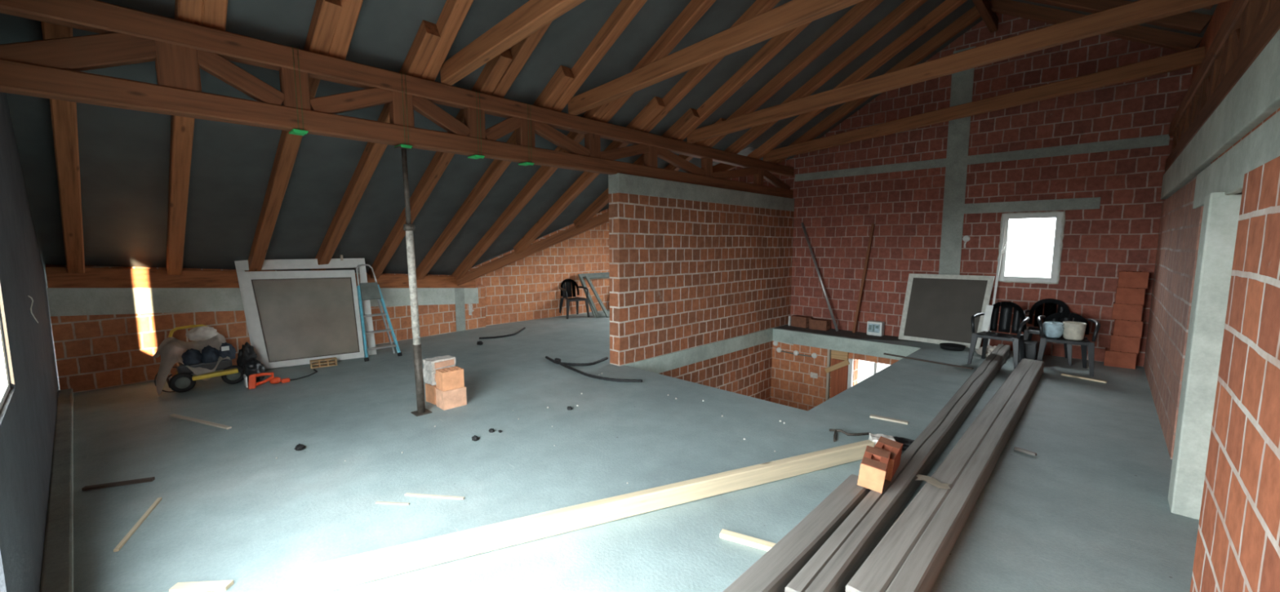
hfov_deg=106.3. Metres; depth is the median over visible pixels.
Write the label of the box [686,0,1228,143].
tie beam
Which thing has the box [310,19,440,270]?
rafter
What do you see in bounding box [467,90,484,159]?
strap
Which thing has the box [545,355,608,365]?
pipe offcut
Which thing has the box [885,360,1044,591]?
wooden beam
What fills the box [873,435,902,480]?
brick
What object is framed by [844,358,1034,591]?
wooden beam
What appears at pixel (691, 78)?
rafter
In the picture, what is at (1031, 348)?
crate
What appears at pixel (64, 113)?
rafter
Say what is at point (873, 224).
wooden pole
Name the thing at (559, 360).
pipe offcut
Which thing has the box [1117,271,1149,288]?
brick
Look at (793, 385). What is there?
wall
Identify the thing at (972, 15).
rafter
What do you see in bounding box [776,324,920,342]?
trim
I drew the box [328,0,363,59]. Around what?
rafter
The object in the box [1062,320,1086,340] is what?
paint bucket
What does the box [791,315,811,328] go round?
brick
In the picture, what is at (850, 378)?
window
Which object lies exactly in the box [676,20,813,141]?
rafter
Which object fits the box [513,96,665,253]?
rafter
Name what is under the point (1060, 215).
window
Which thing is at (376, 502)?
wooden lath
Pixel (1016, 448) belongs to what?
wooden lath
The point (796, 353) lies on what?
junction box
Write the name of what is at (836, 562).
wooden beam
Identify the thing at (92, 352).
wall
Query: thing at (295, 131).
strap
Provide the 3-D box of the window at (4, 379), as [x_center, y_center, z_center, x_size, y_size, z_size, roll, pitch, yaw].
[-2.519,-0.111,1.795,1.164,1.180,0.042,5,8,40]
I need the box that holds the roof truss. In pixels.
[0,0,794,198]
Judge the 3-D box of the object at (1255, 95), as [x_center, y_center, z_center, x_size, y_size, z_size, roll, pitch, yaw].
[3.472,-1.033,2.632,0.290,0.315,9.950,6,8,44]
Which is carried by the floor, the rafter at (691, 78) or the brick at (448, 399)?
the brick at (448, 399)
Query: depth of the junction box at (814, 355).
8.98 m
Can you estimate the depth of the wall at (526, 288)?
10.84 m
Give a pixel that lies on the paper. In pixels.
(931, 480)
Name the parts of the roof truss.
post, post, post, post, post, post, post, post, post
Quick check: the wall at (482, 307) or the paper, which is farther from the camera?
the wall at (482, 307)
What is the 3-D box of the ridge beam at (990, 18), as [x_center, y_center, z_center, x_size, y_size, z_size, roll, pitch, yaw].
[2.108,-3.781,3.950,0.104,0.183,9.550,6,8,44]
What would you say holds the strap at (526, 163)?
attached to the roof truss
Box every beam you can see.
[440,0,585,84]
[457,163,737,285]
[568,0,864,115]
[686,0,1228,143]
[723,474,870,591]
[763,45,1204,161]
[785,343,1010,591]
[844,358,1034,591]
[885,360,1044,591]
[972,0,998,32]
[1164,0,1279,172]
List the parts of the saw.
guard plate, handle, motor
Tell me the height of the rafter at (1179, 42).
1.278 m
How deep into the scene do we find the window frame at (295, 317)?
6.68 m
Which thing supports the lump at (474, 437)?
on the floor
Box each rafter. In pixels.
[41,21,84,273]
[165,0,204,275]
[202,0,227,31]
[245,0,342,271]
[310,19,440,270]
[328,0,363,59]
[367,48,512,278]
[415,65,573,279]
[421,0,473,80]
[451,97,617,279]
[491,22,551,97]
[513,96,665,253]
[551,0,647,111]
[573,107,699,228]
[599,0,716,122]
[641,0,780,132]
[663,117,725,170]
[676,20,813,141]
[706,0,884,147]
[724,0,927,154]
[746,0,967,159]
[768,5,980,164]
[990,0,1202,51]
[1025,0,1212,33]
[1201,4,1214,9]
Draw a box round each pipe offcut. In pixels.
[479,327,525,338]
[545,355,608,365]
[558,358,642,382]
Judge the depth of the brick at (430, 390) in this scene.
5.02 m
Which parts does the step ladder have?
rail, leg, handrail, leg, rail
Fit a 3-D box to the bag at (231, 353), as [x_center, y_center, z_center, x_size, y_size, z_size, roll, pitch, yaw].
[-4.909,0.650,5.696,0.217,0.203,0.171,6,8,44]
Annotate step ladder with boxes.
[355,263,402,361]
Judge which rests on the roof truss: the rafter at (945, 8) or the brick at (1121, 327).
the rafter at (945, 8)
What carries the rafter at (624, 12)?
on the roof truss
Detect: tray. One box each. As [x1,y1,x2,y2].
[176,359,232,373]
[939,342,965,351]
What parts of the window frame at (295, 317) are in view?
window frame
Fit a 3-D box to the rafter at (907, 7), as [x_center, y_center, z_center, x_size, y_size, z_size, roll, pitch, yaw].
[2.762,-3.304,7.172,3.468,2.023,0.132,6,8,44]
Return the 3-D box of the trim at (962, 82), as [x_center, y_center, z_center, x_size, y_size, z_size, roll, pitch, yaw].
[5.165,-1.571,7.892,0.300,4.750,0.022,6,8,44]
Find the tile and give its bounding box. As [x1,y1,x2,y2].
[788,315,791,325]
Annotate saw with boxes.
[243,372,289,389]
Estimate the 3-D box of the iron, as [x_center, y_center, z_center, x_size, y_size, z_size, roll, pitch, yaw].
[1.822,1.199,4.119,0.342,0.042,0.248,1,6,13]
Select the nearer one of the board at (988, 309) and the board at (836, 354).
the board at (988, 309)
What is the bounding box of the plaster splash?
[468,303,472,315]
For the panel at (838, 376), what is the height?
2.350 m
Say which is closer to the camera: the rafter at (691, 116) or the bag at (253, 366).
the bag at (253, 366)
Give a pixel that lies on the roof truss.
(51, 68)
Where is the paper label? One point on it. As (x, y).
(224, 348)
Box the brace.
[824,359,849,373]
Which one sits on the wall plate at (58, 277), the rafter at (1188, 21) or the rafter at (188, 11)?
the rafter at (188, 11)
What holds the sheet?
on the wheeled cart
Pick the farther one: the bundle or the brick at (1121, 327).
the brick at (1121, 327)
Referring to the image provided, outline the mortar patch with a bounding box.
[810,372,817,377]
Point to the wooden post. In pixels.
(828, 354)
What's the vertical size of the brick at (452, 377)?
0.190 m
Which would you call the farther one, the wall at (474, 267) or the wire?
the wall at (474, 267)
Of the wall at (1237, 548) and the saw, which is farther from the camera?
the saw
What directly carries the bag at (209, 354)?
on the wheeled cart
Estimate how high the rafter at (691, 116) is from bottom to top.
1.654 m
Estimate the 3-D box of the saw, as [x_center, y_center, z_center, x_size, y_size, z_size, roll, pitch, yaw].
[-4.421,0.973,5.692,0.196,0.157,0.415,6,8,44]
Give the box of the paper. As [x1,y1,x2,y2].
[915,474,951,488]
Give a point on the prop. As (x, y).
(408, 228)
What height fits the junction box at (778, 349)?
0.104 m
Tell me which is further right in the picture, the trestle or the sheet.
the trestle
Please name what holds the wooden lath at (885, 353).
on the floor
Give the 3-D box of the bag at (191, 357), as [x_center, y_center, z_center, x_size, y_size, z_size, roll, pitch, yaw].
[-5.121,0.686,5.483,0.214,0.175,0.198,6,8,44]
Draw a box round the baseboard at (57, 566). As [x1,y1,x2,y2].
[39,388,73,591]
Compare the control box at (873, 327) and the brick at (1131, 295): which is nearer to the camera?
the brick at (1131, 295)
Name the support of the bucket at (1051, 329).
on the armchair at (1086, 344)
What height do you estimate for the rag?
0.173 m
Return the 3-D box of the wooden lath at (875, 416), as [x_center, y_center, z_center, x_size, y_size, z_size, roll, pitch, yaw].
[2.352,1.165,4.536,0.319,0.019,0.051,4,7,36]
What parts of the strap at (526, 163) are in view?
cord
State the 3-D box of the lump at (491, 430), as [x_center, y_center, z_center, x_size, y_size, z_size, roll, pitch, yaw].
[-1.315,1.188,4.253,0.063,0.033,0.048,6,8,44]
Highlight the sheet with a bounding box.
[152,332,230,395]
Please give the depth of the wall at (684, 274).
7.72 m
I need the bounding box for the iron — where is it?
[829,428,871,441]
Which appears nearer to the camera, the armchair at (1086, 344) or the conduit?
the armchair at (1086, 344)
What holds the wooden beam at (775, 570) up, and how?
on the floor
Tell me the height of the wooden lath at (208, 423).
0.015 m
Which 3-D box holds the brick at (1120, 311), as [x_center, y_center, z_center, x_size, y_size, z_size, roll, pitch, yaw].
[6.587,0.208,6.495,0.275,0.210,0.240,6,8,44]
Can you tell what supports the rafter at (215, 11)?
on the roof truss
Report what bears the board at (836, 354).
attached to the wall at (793, 385)
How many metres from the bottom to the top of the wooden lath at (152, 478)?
0.021 m
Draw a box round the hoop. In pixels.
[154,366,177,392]
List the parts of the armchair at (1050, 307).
leg, armrest, leg, seat, backrest, leg, leg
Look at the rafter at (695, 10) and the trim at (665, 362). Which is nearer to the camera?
the rafter at (695, 10)
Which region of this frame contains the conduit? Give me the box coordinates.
[781,350,811,356]
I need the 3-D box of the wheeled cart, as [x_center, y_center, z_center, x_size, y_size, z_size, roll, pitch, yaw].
[-5.149,0.707,5.670,0.636,0.692,0.680,6,8,44]
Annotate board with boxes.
[831,349,848,359]
[981,305,993,331]
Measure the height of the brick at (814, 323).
0.190 m
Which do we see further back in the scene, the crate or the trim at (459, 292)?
the trim at (459, 292)
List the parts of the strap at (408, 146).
cord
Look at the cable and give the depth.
6.01 m
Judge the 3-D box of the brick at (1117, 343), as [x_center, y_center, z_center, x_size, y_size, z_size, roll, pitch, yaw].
[6.596,0.639,6.532,0.275,0.210,0.240,6,8,44]
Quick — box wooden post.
[825,349,831,400]
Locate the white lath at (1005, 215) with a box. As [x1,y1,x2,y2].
[987,213,1007,345]
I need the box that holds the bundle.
[185,325,217,341]
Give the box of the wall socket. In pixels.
[962,235,969,248]
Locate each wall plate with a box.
[44,266,239,288]
[366,274,408,288]
[416,275,475,288]
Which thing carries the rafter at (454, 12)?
on the roof truss
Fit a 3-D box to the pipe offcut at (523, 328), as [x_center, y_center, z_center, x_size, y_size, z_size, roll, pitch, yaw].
[-2.424,0.695,8.889,0.315,0.036,1.206,3,7,27]
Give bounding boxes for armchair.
[559,278,589,319]
[967,301,1030,368]
[1023,298,1076,365]
[1036,311,1100,377]
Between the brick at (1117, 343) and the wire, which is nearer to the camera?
the wire
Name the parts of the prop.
plate, plate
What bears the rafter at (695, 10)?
on the roof truss
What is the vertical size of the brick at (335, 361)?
0.100 m
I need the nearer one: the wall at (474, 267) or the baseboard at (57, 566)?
the baseboard at (57, 566)
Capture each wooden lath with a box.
[81,476,155,490]
[113,497,162,551]
[168,413,231,429]
[168,579,234,591]
[375,501,409,505]
[404,493,464,499]
[720,528,775,551]
[870,413,908,424]
[883,352,973,369]
[1013,446,1036,456]
[1061,373,1106,382]
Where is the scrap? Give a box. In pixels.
[892,436,914,450]
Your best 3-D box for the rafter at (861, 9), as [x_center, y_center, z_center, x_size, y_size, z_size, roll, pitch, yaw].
[2.240,-3.246,6.637,3.469,2.022,0.133,6,8,44]
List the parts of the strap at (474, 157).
cord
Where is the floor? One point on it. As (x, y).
(1091, 511)
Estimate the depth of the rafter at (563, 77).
6.65 m
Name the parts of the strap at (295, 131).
cord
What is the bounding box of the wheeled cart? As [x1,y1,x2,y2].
[166,324,243,392]
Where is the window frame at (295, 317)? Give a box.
[234,257,376,368]
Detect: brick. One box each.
[309,356,337,368]
[422,355,456,371]
[422,368,435,385]
[425,383,436,404]
[435,365,464,391]
[435,386,466,409]
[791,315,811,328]
[808,318,830,330]
[857,444,890,492]
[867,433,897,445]
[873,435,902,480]
[1103,347,1137,368]
[1109,333,1140,353]
[1111,302,1142,320]
[1113,319,1142,337]
[1115,286,1145,304]
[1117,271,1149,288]
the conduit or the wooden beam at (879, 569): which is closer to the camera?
the wooden beam at (879, 569)
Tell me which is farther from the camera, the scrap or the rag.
the rag
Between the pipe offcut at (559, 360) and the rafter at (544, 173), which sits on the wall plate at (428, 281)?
the rafter at (544, 173)
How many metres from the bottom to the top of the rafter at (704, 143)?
1.177 m
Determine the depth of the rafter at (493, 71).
6.04 m
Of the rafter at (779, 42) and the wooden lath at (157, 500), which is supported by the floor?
the wooden lath at (157, 500)
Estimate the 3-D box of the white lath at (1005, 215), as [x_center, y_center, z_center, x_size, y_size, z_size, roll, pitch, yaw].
[5.546,-0.209,7.464,0.246,2.111,0.035,-3,7,-27]
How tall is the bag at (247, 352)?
0.453 m
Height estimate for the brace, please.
0.318 m
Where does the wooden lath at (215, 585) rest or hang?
on the floor
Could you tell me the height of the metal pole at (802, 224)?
2.070 m
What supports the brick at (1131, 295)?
on the brick at (1120, 311)
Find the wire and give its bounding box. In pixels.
[27,295,38,323]
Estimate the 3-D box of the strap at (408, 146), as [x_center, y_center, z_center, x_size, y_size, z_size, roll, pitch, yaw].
[-2.200,-1.696,4.429,0.170,0.662,0.100,6,8,44]
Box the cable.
[289,368,317,380]
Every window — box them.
[0,320,10,410]
[847,358,877,388]
[996,210,1065,284]
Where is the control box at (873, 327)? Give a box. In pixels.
[866,320,884,336]
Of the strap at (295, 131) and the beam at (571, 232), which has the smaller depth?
the strap at (295, 131)
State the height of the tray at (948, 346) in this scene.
0.062 m
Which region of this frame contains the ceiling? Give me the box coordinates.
[0,0,1217,284]
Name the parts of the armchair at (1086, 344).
armrest, leg, backrest, seat, leg, leg, armrest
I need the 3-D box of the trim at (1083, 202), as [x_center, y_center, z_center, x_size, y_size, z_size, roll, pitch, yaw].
[5.834,-1.358,7.258,1.630,0.160,0.028,6,8,44]
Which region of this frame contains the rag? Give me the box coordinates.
[975,344,1009,356]
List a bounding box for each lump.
[293,443,304,450]
[471,435,479,440]
[476,341,483,345]
[488,428,494,432]
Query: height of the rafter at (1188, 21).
1.278 m
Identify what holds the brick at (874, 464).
on the wooden beam at (836, 562)
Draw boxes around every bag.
[180,348,202,365]
[200,344,219,363]
[217,342,235,360]
[236,342,257,368]
[240,357,265,382]
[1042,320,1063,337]
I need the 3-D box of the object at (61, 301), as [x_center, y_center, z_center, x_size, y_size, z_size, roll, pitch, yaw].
[-4.880,0.021,7.428,0.254,0.698,5.392,4,8,36]
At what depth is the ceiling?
5.29 m
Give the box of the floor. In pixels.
[73,309,1199,591]
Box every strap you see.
[288,45,308,135]
[395,73,412,148]
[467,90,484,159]
[518,102,533,165]
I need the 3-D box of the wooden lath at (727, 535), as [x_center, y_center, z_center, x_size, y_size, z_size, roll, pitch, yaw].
[0.598,1.359,2.665,0.304,0.031,0.050,3,7,27]
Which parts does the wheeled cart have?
stand leg, push handle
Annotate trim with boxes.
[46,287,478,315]
[454,288,466,331]
[608,173,794,211]
[622,328,773,373]
[772,328,920,359]
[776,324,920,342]
[795,133,1169,181]
[938,46,975,275]
[961,196,1100,213]
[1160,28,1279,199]
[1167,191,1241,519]
[1192,110,1279,208]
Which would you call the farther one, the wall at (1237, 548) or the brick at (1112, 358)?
the brick at (1112, 358)
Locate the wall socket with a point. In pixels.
(966, 238)
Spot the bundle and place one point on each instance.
(198, 333)
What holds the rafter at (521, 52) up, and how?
on the roof truss
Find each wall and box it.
[0,91,59,591]
[45,264,479,393]
[468,265,477,288]
[476,208,609,325]
[477,284,485,328]
[608,192,794,401]
[726,12,1192,366]
[770,340,898,410]
[1143,107,1279,458]
[1190,155,1279,591]
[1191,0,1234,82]
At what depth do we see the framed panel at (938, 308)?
7.96 m
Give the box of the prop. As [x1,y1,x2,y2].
[394,145,431,416]
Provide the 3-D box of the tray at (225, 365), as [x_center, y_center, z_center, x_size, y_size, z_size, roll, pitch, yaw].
[-5.117,0.811,5.643,0.320,0.110,0.470,6,8,44]
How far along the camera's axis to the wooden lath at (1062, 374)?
5.92 m
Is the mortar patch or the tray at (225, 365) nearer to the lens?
the tray at (225, 365)
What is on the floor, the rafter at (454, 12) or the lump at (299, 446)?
the lump at (299, 446)
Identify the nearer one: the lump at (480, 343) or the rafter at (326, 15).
the rafter at (326, 15)
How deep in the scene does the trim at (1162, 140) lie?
7.39 m
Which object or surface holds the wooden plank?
on the floor
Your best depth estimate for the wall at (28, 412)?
2.65 m
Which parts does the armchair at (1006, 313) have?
leg, armrest, leg, seat, backrest, leg, leg, armrest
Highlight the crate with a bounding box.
[1018,340,1038,362]
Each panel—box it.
[830,358,848,398]
[897,273,995,348]
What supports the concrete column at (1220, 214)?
attached to the wall at (1180, 228)
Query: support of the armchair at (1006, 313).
on the floor
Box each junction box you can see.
[776,346,781,352]
[793,350,799,355]
[811,352,817,358]
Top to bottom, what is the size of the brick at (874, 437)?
0.138 m
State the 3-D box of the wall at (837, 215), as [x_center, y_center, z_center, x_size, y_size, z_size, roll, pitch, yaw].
[4.477,-1.899,8.704,12.700,5.230,0.250,6,8,44]
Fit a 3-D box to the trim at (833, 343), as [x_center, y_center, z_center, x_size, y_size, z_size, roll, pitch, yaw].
[3.576,0.864,8.642,2.640,0.248,0.017,6,8,44]
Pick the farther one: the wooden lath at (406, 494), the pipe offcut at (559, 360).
the pipe offcut at (559, 360)
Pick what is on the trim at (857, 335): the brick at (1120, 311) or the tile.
the tile
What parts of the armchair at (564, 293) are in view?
leg, armrest, leg, backrest, seat, leg, armrest, leg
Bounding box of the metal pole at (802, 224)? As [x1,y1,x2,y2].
[800,222,838,331]
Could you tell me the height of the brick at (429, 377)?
0.148 m
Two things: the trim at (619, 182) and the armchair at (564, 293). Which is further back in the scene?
the armchair at (564, 293)
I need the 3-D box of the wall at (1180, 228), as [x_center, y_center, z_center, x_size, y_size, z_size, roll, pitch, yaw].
[3.480,0.229,2.760,0.270,2.260,9.950,6,8,44]
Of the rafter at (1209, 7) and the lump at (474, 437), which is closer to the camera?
the lump at (474, 437)
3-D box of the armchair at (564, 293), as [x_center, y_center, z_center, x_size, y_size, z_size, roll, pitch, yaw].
[-1.544,0.049,11.044,0.618,0.860,0.555,-4,7,-33]
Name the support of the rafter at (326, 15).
on the wall plate at (384, 281)
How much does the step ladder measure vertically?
1.374 m
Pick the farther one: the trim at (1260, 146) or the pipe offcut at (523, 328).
the pipe offcut at (523, 328)
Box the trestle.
[577,271,609,317]
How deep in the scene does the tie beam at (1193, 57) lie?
6.34 m
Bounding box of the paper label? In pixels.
[221,346,229,351]
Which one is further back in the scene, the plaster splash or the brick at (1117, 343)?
the plaster splash
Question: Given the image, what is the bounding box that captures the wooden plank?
[297,439,874,591]
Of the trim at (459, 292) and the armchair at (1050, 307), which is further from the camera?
the trim at (459, 292)
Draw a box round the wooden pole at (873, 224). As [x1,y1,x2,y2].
[852,223,875,333]

